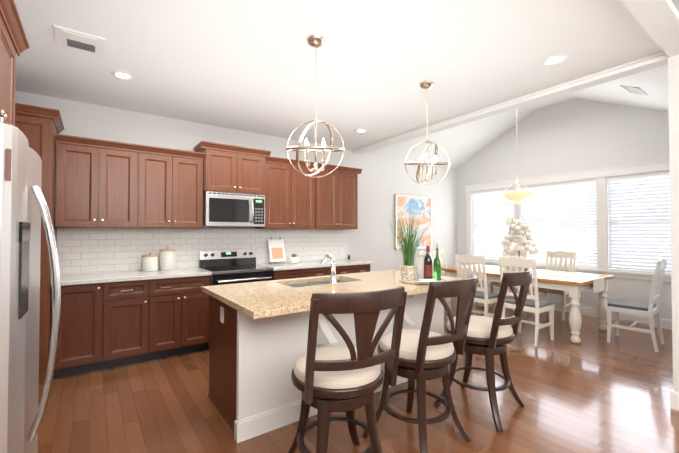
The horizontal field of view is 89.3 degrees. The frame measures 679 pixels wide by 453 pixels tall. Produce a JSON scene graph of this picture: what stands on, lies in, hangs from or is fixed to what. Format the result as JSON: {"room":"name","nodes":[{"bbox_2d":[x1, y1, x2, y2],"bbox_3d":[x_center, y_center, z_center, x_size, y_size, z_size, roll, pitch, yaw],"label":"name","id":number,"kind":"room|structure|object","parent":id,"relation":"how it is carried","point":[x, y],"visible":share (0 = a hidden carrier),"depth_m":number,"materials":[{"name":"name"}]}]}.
{"room":"kitchen","nodes":[
{"label":"kitchen","id":0,"kind":"room"},
{"bbox_2d":[15,91,456,277],"bbox_3d":[-0.534,-0.638,5.506,7.950,4.200,0.120,1,-1,-36],"label":"wall","id":1,"kind":"structure","parent":0,"point":[383,180],"depth_m":6.03,"materials":[{"name":"white paint"}]},
{"bbox_2d":[55,138,138,227],"bbox_3d":[-2.613,-0.424,3.725,0.700,0.870,0.339,1,-1,-36],"label":"upper cabinet","id":2,"kind":"object","parent":1,"relation":"attached to","point":[99,183],"depth_m":3.58,"materials":[{"name":"brown wood"}]},
{"bbox_2d":[139,146,202,227],"bbox_3d":[-2.044,-0.417,4.133,0.700,0.870,0.339,1,-1,-36],"label":"upper cabinet","id":3,"kind":"object","parent":1,"relation":"attached to","point":[170,183],"depth_m":3.98,"materials":[{"name":"brown wood"}]},
{"bbox_2d":[57,228,347,274],"bbox_3d":[-1.421,0.282,4.772,3.870,0.503,0.008,1,-1,-36],"label":"backsplash","id":4,"kind":"structure","parent":1,"relation":"attached to","point":[89,250],"depth_m":4.32,"materials":[{"name":"tile"}]},
{"bbox_2d":[195,142,266,197],"bbox_3d":[-1.423,-0.701,4.550,0.790,0.548,0.394,1,-1,-36],"label":"upper cabinet","id":5,"kind":"object","parent":1,"relation":"attached to","point":[226,170],"depth_m":4.36,"materials":[{"name":"brown wood"}]},
{"bbox_2d":[203,191,264,226],"bbox_3d":[-1.399,-0.212,4.510,0.762,0.420,0.469,1,-1,-36],"label":"microwave","id":6,"kind":"object","parent":5,"relation":"attached to","point":[222,209],"visible":1,"depth_m":4.35,"materials":[{"name":"silver metal"}]},
{"bbox_2d":[255,158,318,228],"bbox_3d":[-0.787,-0.436,5.036,0.815,0.940,0.339,1,-1,-36],"label":"upper cabinet","id":7,"kind":"object","parent":1,"relation":"attached to","point":[290,200],"depth_m":4.88,"materials":[{"name":"brown wood"}]},
{"bbox_2d":[315,166,358,228],"bbox_3d":[-0.125,-0.428,5.512,0.815,0.940,0.339,1,-1,-36],"label":"upper cabinet","id":8,"kind":"object","parent":1,"relation":"attached to","point":[336,195],"depth_m":5.36,"materials":[{"name":"brown wood"}]},
{"bbox_2d":[394,194,431,248],"bbox_3d":[1.484,-0.085,6.844,1.040,1.040,0.039,1,-1,-36],"label":"picture frame","id":9,"kind":"object","parent":1,"relation":"attached to","point":[407,206],"visible":0.9,"depth_m":6.86,"materials":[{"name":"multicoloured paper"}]},
{"bbox_2d":[14,0,678,168],"bbox_3d":[1.543,-1.853,2.635,7.950,0.930,7.000,1,-1,-36],"label":"ceiling","id":10,"kind":"structure","parent":0,"point":[246,65],"depth_m":2.90,"materials":[{"name":"white paint"}]},
{"bbox_2d":[53,25,105,55],"bbox_3d":[-1.931,-1.380,2.570,0.300,0.016,0.280,1,-1,-36],"label":"ceiling vent","id":11,"kind":"object","parent":10,"relation":"in","point":[74,39],"visible":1,"depth_m":2.54,"materials":[{"name":"white plastic"}]},
{"bbox_2d":[111,71,134,79],"bbox_3d":[-1.972,-1.374,3.132,0.180,0.010,0.180,1,-1,-36],"label":"recessed light","id":12,"kind":"object","parent":10,"relation":"in","point":[123,75],"visible":1,"depth_m":3.13,"materials":[{"name":"white"}]},
{"bbox_2d":[286,35,344,177],"bbox_3d":[-0.177,-0.875,2.553,0.434,1.024,0.432,1,-1,-36],"label":"pendant light","id":13,"kind":"object","parent":10,"relation":"hanging from","point":[315,41],"visible":1,"depth_m":2.53,"materials":[{"name":"silver metal"}]},
{"bbox_2d":[355,128,366,132],"bbox_3d":[0.302,-1.345,4.826,0.180,0.010,0.180,1,-1,-36],"label":"recessed light","id":14,"kind":"object","parent":10,"relation":"in","point":[361,130],"visible":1,"depth_m":4.82,"materials":[{"name":"white"}]},
{"bbox_2d":[404,81,450,185],"bbox_3d":[0.843,-0.884,3.310,0.434,0.979,0.432,1,-1,-36],"label":"pendant light","id":15,"kind":"object","parent":10,"relation":"hanging from","point":[426,85],"visible":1,"depth_m":3.29,"materials":[{"name":"silver metal"}]},
{"bbox_2d":[352,52,668,153],"bbox_3d":[1.466,-1.329,4.387,0.160,0.054,4.049,1,-1,-36],"label":"beam","id":16,"kind":"structure","parent":10,"relation":"attached to","point":[634,67],"depth_m":3.52,"materials":[{"name":"white paint"}]},
{"bbox_2d":[501,109,534,205],"bbox_3d":[2.759,-1.245,5.345,0.476,1.848,0.476,1,-1,-36],"label":"pendant light","id":17,"kind":"object","parent":10,"relation":"hanging from","point":[517,197],"visible":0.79,"depth_m":5.24,"materials":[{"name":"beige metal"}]},
{"bbox_2d":[542,54,567,64],"bbox_3d":[1.783,-1.379,2.849,0.180,0.010,0.180,1,-1,-36],"label":"recessed light","id":18,"kind":"object","parent":10,"relation":"in","point":[555,59],"visible":1,"depth_m":2.84,"materials":[{"name":"white"}]},
{"bbox_2d":[620,85,646,94],"bbox_3d":[3.625,-1.675,4.232,0.360,0.094,0.170,1,-1,-36],"label":"ceiling vent","id":19,"kind":"object","parent":10,"relation":"in","point":[634,90],"visible":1,"depth_m":4.21,"materials":[{"name":"white plastic"}]},
{"bbox_2d":[620,0,678,56],"bbox_3d":[0.762,-1.382,1.306,4.899,0.054,0.175,1,-1,-36],"label":"beam","id":20,"kind":"structure","parent":10,"relation":"attached to","point":[658,20],"depth_m":2.23,"materials":[{"name":"white paint"}]},
{"bbox_2d":[38,297,678,452],"bbox_3d":[1.543,1.452,2.578,8.310,0.080,7.600,1,-1,-36],"label":"floor","id":21,"kind":"structure","parent":0,"point":[593,391],"depth_m":2.67,"materials":[{"name":"brown wood"}]},
{"bbox_2d":[0,117,60,452],"bbox_3d":[-1.774,0.491,1.449,0.935,1.803,0.912,1,-1,-36],"label":"refrigerator","id":22,"kind":"object","parent":21,"relation":"on","point":[24,208],"visible":1,"depth_m":1.42,"materials":[{"name":"silver metal"}]},
{"bbox_2d":[15,103,63,384],"bbox_3d":[-3.091,0.179,3.155,0.820,2.485,0.688,1,-1,-36],"label":"pantry cabinet","id":23,"kind":"object","parent":21,"relation":"on","point":[39,127],"visible":0.33,"depth_m":3.10,"materials":[{"name":"brown wood"}]},
{"bbox_2d":[50,283,105,378],"bbox_3d":[-2.655,0.990,3.497,0.393,0.876,0.618,1,-1,-36],"label":"base cabinet","id":24,"kind":"object","parent":21,"relation":"on","point":[82,338],"depth_m":3.28,"materials":[{"name":"brown wood"}]},
{"bbox_2d":[106,280,149,368],"bbox_3d":[-2.333,0.994,3.728,0.400,0.876,0.618,1,-1,-36],"label":"base cabinet","id":25,"kind":"object","parent":21,"relation":"on","point":[109,325],"depth_m":3.50,"materials":[{"name":"brown wood"}]},
{"bbox_2d":[150,275,209,359],"bbox_3d":[-1.917,0.999,4.027,0.624,0.876,0.618,1,-1,-36],"label":"base cabinet","id":26,"kind":"object","parent":21,"relation":"on","point":[179,307],"depth_m":3.77,"materials":[{"name":"brown wood"}]},
{"bbox_2d":[199,249,273,345],"bbox_3d":[-1.320,0.866,4.396,0.758,1.095,0.700,1,-1,-36],"label":"range","id":27,"kind":"object","parent":21,"relation":"on","point":[224,267],"visible":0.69,"depth_m":4.42,"materials":[{"name":"silver metal"}]},
{"bbox_2d":[273,267,330,279],"bbox_3d":[-0.663,1.015,4.928,0.916,0.876,0.618,1,-1,-36],"label":"base cabinet","id":28,"kind":"object","parent":21,"relation":"on","point":[322,271],"depth_m":4.67,"materials":[{"name":"brown wood"}]},
{"bbox_2d":[208,294,443,442],"bbox_3d":[0.053,0.983,3.082,2.154,0.878,1.025,1,-1,-36],"label":"kitchen island","id":29,"kind":"object","parent":21,"relation":"on","point":[258,336],"depth_m":2.45,"materials":[{"name":"paint"}]},
{"bbox_2d":[202,270,477,317],"bbox_3d":[0.079,0.525,3.055,2.210,0.039,1.148,1,-1,-36],"label":"island countertop","id":30,"kind":"structure","parent":29,"relation":"on","point":[271,299],"depth_m":2.68,"materials":[{"name":"beige stone"}]},
{"bbox_2d":[282,278,353,285],"bbox_3d":[-0.185,0.606,3.199,0.788,0.152,0.438,1,-1,-36],"label":"sink","id":31,"kind":"object","parent":30,"relation":"in","point":[317,281],"depth_m":3.36,"materials":[{"name":"silver metal"}]},
{"bbox_2d":[321,254,335,284],"bbox_3d":[-0.108,0.370,3.045,0.085,0.266,0.232,1,-1,-36],"label":"faucet","id":32,"kind":"object","parent":30,"relation":"on","point":[333,269],"visible":1,"depth_m":2.98,"materials":[{"name":"silver metal"}]},
{"bbox_2d":[399,276,443,283],"bbox_3d":[0.750,0.484,3.159,0.447,0.044,0.402,1,-1,-36],"label":"tray","id":33,"kind":"object","parent":30,"relation":"on","point":[408,281],"visible":0.44,"depth_m":3.01,"materials":[{"name":"white ceramic"}]},
{"bbox_2d":[385,210,430,280],"bbox_3d":[0.637,0.163,3.196,0.443,0.669,0.598,1,-1,-36],"label":"grass plant","id":34,"kind":"object","parent":33,"relation":"on","point":[408,268],"visible":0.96,"depth_m":3.14,"materials":[{"name":"green plant"}]},
{"bbox_2d":[416,249,425,278],"bbox_3d":[0.786,0.358,3.251,0.140,0.282,0.140,1,-1,-36],"label":"ceramic jar","id":35,"kind":"object","parent":33,"relation":"on","point":[420,264],"visible":0.65,"depth_m":3.21,"materials":[{"name":"white ceramic"}]},
{"bbox_2d":[414,279,436,281],"bbox_3d":[0.737,0.462,2.946,0.170,0.017,0.100,0,-1,-3],"label":"napkin","id":36,"kind":"object","parent":33,"relation":"on","point":[425,280],"visible":0.98,"depth_m":2.90,"materials":[{"name":"fabric"}]},
{"bbox_2d":[424,246,431,278],"bbox_3d":[0.810,0.339,3.140,0.075,0.316,0.075,1,-1,-36],"label":"wine bottle","id":37,"kind":"object","parent":33,"relation":"on","point":[428,266],"visible":0.9,"depth_m":3.11,"materials":[{"name":"black glass"}]},
{"bbox_2d":[433,244,440,280],"bbox_3d":[0.890,0.326,3.130,0.068,0.341,0.068,1,-1,-36],"label":"oil bottle","id":38,"kind":"object","parent":33,"relation":"on","point":[437,269],"visible":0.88,"depth_m":3.10,"materials":[{"name":"green glass"}]},
{"bbox_2d":[288,286,406,452],"bbox_3d":[0.011,0.858,1.865,0.523,1.097,0.633,0,-1,-24],"label":"bar stool","id":39,"kind":"object","parent":21,"relation":"on","point":[348,380],"visible":1,"depth_m":1.70,"materials":[{"name":"brown wood"}]},
{"bbox_2d":[336,264,369,274],"bbox_3d":[0.010,1.023,5.411,0.743,0.876,0.618,1,-1,-36],"label":"base cabinet","id":40,"kind":"object","parent":21,"relation":"on","point":[349,269],"depth_m":5.19,"materials":[{"name":"brown wood"}]},
{"bbox_2d":[51,259,372,285],"bbox_3d":[-1.236,0.549,4.509,3.870,0.039,0.643,1,-1,-36],"label":"countertop","id":41,"kind":"structure","parent":40,"relation":"on","point":[86,278],"depth_m":3.79,"materials":[{"name":"stone"}]},
{"bbox_2d":[142,253,157,271],"bbox_3d":[-2.220,0.414,4.030,0.170,0.212,0.170,1,-1,-36],"label":"canister","id":42,"kind":"object","parent":41,"relation":"on","point":[149,262],"visible":1,"depth_m":3.96,"materials":[{"name":"ceramic"}]},
{"bbox_2d":[160,247,175,270],"bbox_3d":[-2.072,0.386,4.150,0.170,0.272,0.170,1,-1,-36],"label":"canister","id":43,"kind":"object","parent":41,"relation":"on","point":[167,258],"visible":1,"depth_m":4.08,"materials":[{"name":"ceramic"}]},
{"bbox_2d":[268,237,285,261],"bbox_3d":[-0.893,0.342,4.936,0.240,0.383,0.175,1,-1,-36],"label":"cookbook stand","id":44,"kind":"object","parent":41,"relation":"on","point":[276,251],"visible":1,"depth_m":4.93,"materials":[{"name":"white paper"}]},
{"bbox_2d":[289,254,298,263],"bbox_3d":[-0.663,0.468,5.025,0.144,0.139,0.144,1,-1,-36],"label":"cactus pot","id":45,"kind":"object","parent":41,"relation":"on","point":[293,258],"visible":1,"depth_m":4.97,"materials":[{"name":"white ceramic"}]},
{"bbox_2d":[363,275,477,452],"bbox_3d":[0.545,0.865,2.247,0.523,1.097,0.633,1,-1,-42],"label":"bar stool","id":46,"kind":"object","parent":21,"relation":"on","point":[425,353],"visible":0.9,"depth_m":2.08,"materials":[{"name":"brown wood"}]},
{"bbox_2d":[430,248,451,308],"bbox_3d":[1.989,0.945,6.381,0.460,1.069,0.511,1,-1,-36],"label":"dining chair","id":47,"kind":"object","parent":21,"relation":"on","point":[442,258],"visible":0.35,"depth_m":6.61,"materials":[{"name":"white wood"}]},
{"bbox_2d":[455,254,501,317],"bbox_3d":[2.003,0.920,4.937,0.511,1.069,0.460,1,-1,-36],"label":"dining chair","id":48,"kind":"object","parent":21,"relation":"on","point":[484,296],"visible":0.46,"depth_m":4.77,"materials":[{"name":"white wood"}]},
{"bbox_2d":[434,268,531,431],"bbox_3d":[1.137,0.872,2.673,0.633,1.097,0.523,-1,-1,44],"label":"bar stool","id":49,"kind":"object","parent":21,"relation":"on","point":[488,338],"visible":0.81,"depth_m":2.50,"materials":[{"name":"brown wood"}]},
{"bbox_2d":[489,249,527,310],"bbox_3d":[3.100,0.943,6.292,0.511,1.069,0.460,1,-1,-36],"label":"dining chair","id":50,"kind":"object","parent":21,"relation":"on","point":[523,253],"visible":0.35,"depth_m":6.30,"materials":[{"name":"white wood"}]},
{"bbox_2d":[498,257,554,346],"bbox_3d":[2.388,0.911,4.401,0.511,1.069,0.460,1,-1,-36],"label":"dining chair","id":51,"kind":"object","parent":21,"relation":"on","point":[535,305],"visible":0.62,"depth_m":4.27,"materials":[{"name":"white wood"}]},
{"bbox_2d":[441,265,613,343],"bbox_3d":[2.765,1.076,5.297,1.140,0.765,2.060,1,-1,-36],"label":"dining table","id":52,"kind":"object","parent":21,"relation":"on","point":[574,287],"visible":0.67,"depth_m":4.55,"materials":[{"name":"white wood"}]},
{"bbox_2d":[462,265,499,270],"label":"table runner","id":53,"kind":"object","parent":52,"relation":"on","point":[487,268],"depth_m":5.69,"materials":[{"name":"fabric"}]},
{"bbox_2d":[501,217,539,271],"bbox_3d":[2.767,0.269,5.308,0.494,0.840,0.516,1,-1,-36],"label":"centrepiece","id":54,"kind":"object","parent":53,"relation":"on","point":[516,233],"visible":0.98,"depth_m":5.26,"materials":[{"name":"white"}]},
{"bbox_2d":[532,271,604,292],"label":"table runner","id":55,"kind":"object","parent":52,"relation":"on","point":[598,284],"depth_m":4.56,"materials":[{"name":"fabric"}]},
{"bbox_2d":[534,250,576,320],"bbox_3d":[3.555,0.932,5.658,0.511,1.069,0.460,1,-1,-36],"label":"dining chair","id":56,"kind":"object","parent":21,"relation":"on","point":[560,254],"visible":0.65,"depth_m":5.70,"materials":[{"name":"white wood"}]},
{"bbox_2d":[606,258,666,351],"bbox_3d":[3.660,0.908,4.231,0.460,1.069,0.511,1,-1,-40],"label":"dining chair","id":57,"kind":"object","parent":21,"relation":"on","point":[650,309],"visible":0.98,"depth_m":4.15,"materials":[{"name":"white wood"}]},
{"bbox_2d":[457,98,671,319],"bbox_3d":[4.723,-0.648,4.898,0.120,4.200,7.000,1,-1,-36],"label":"wall","id":58,"kind":"structure","parent":0,"point":[575,135],"depth_m":5.79,"materials":[{"name":"white paint"}]},
{"bbox_2d":[465,160,670,281],"bbox_3d":[3.837,-0.056,6.062,0.150,1.715,3.600,1,-1,-36],"label":"window","id":59,"kind":"structure","parent":58,"relation":"in","point":[640,225],"depth_m":5.46,"materials":[{"name":"white wood"}]},
{"bbox_2d":[471,188,514,260],"bbox_3d":[3.134,-0.022,7.047,0.052,1.452,0.932,1,-1,-36],"label":"window blind","id":60,"kind":"object","parent":59,"relation":"attached to","point":[493,193],"visible":0.71,"depth_m":7.08,"materials":[{"name":"white plastic"}]},
{"bbox_2d":[473,193,514,258],"bbox_3d":[3.177,-0.021,7.077,0.034,1.456,0.936,1,-1,-36],"label":"window","id":61,"kind":"structure","parent":59,"relation":"attached to","point":[490,227],"depth_m":7.14,"materials":[{"name":"white glass"}]},
{"bbox_2d":[521,179,596,267],"bbox_3d":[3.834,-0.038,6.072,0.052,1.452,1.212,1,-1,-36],"label":"window blind","id":62,"kind":"object","parent":59,"relation":"attached to","point":[546,219],"visible":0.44,"depth_m":5.96,"materials":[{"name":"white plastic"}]},
{"bbox_2d":[607,171,670,273],"bbox_3d":[4.546,-0.055,5.081,0.052,1.452,0.932,1,-1,-36],"label":"window blind","id":63,"kind":"object","parent":59,"relation":"attached to","point":[638,178],"visible":0.96,"depth_m":5.15,"materials":[{"name":"white plastic"}]},
{"bbox_2d":[505,296,671,329],"bbox_3d":[3.817,1.403,6.007,0.015,0.135,4.052,1,-1,-36],"label":"baseboard","id":64,"kind":"structure","parent":58,"relation":"attached to","point":[665,323],"depth_m":5.27,"materials":[{"name":"white"}]},
{"bbox_2d":[668,55,678,392],"bbox_3d":[3.513,-0.006,1.531,0.140,2.800,2.960,1,-1,-36],"label":"wall","id":65,"kind":"structure","parent":0,"point":[673,83],"depth_m":2.67,"materials":[{"name":"white paint"}]},
{"bbox_2d":[670,388,672,408],"bbox_3d":[2.645,1.347,2.716,0.172,0.135,0.015,1,-1,-36],"label":"baseboard","id":66,"kind":"structure","parent":65,"relation":"attached to","point":[671,398],"depth_m":2.67,"materials":[{"name":"white"}]},
{"bbox_2d":[673,391,678,410],"bbox_3d":[3.420,1.326,1.503,0.015,0.135,2.860,1,-1,-36],"label":"baseboard","id":67,"kind":"structure","parent":65,"relation":"attached to","point":[675,400],"depth_m":2.65,"materials":[{"name":"white"}]},
{"bbox_3d":[-1.637,-0.727,0.332,0.120,4.200,7.000,1,-1,-36],"label":"wall","id":68,"kind":"structure","parent":0,"visible":0},
{"bbox_2d":[0,0,29,125],"bbox_3d":[-1.866,-0.771,1.406,0.770,0.645,1.050,1,-1,-36],"label":"upper cabinet","id":69,"kind":"object","parent":68,"relation":"attached to","point":[13,40],"visible":0.9,"depth_m":1.82,"materials":[{"name":"brown wood"}]}
]}

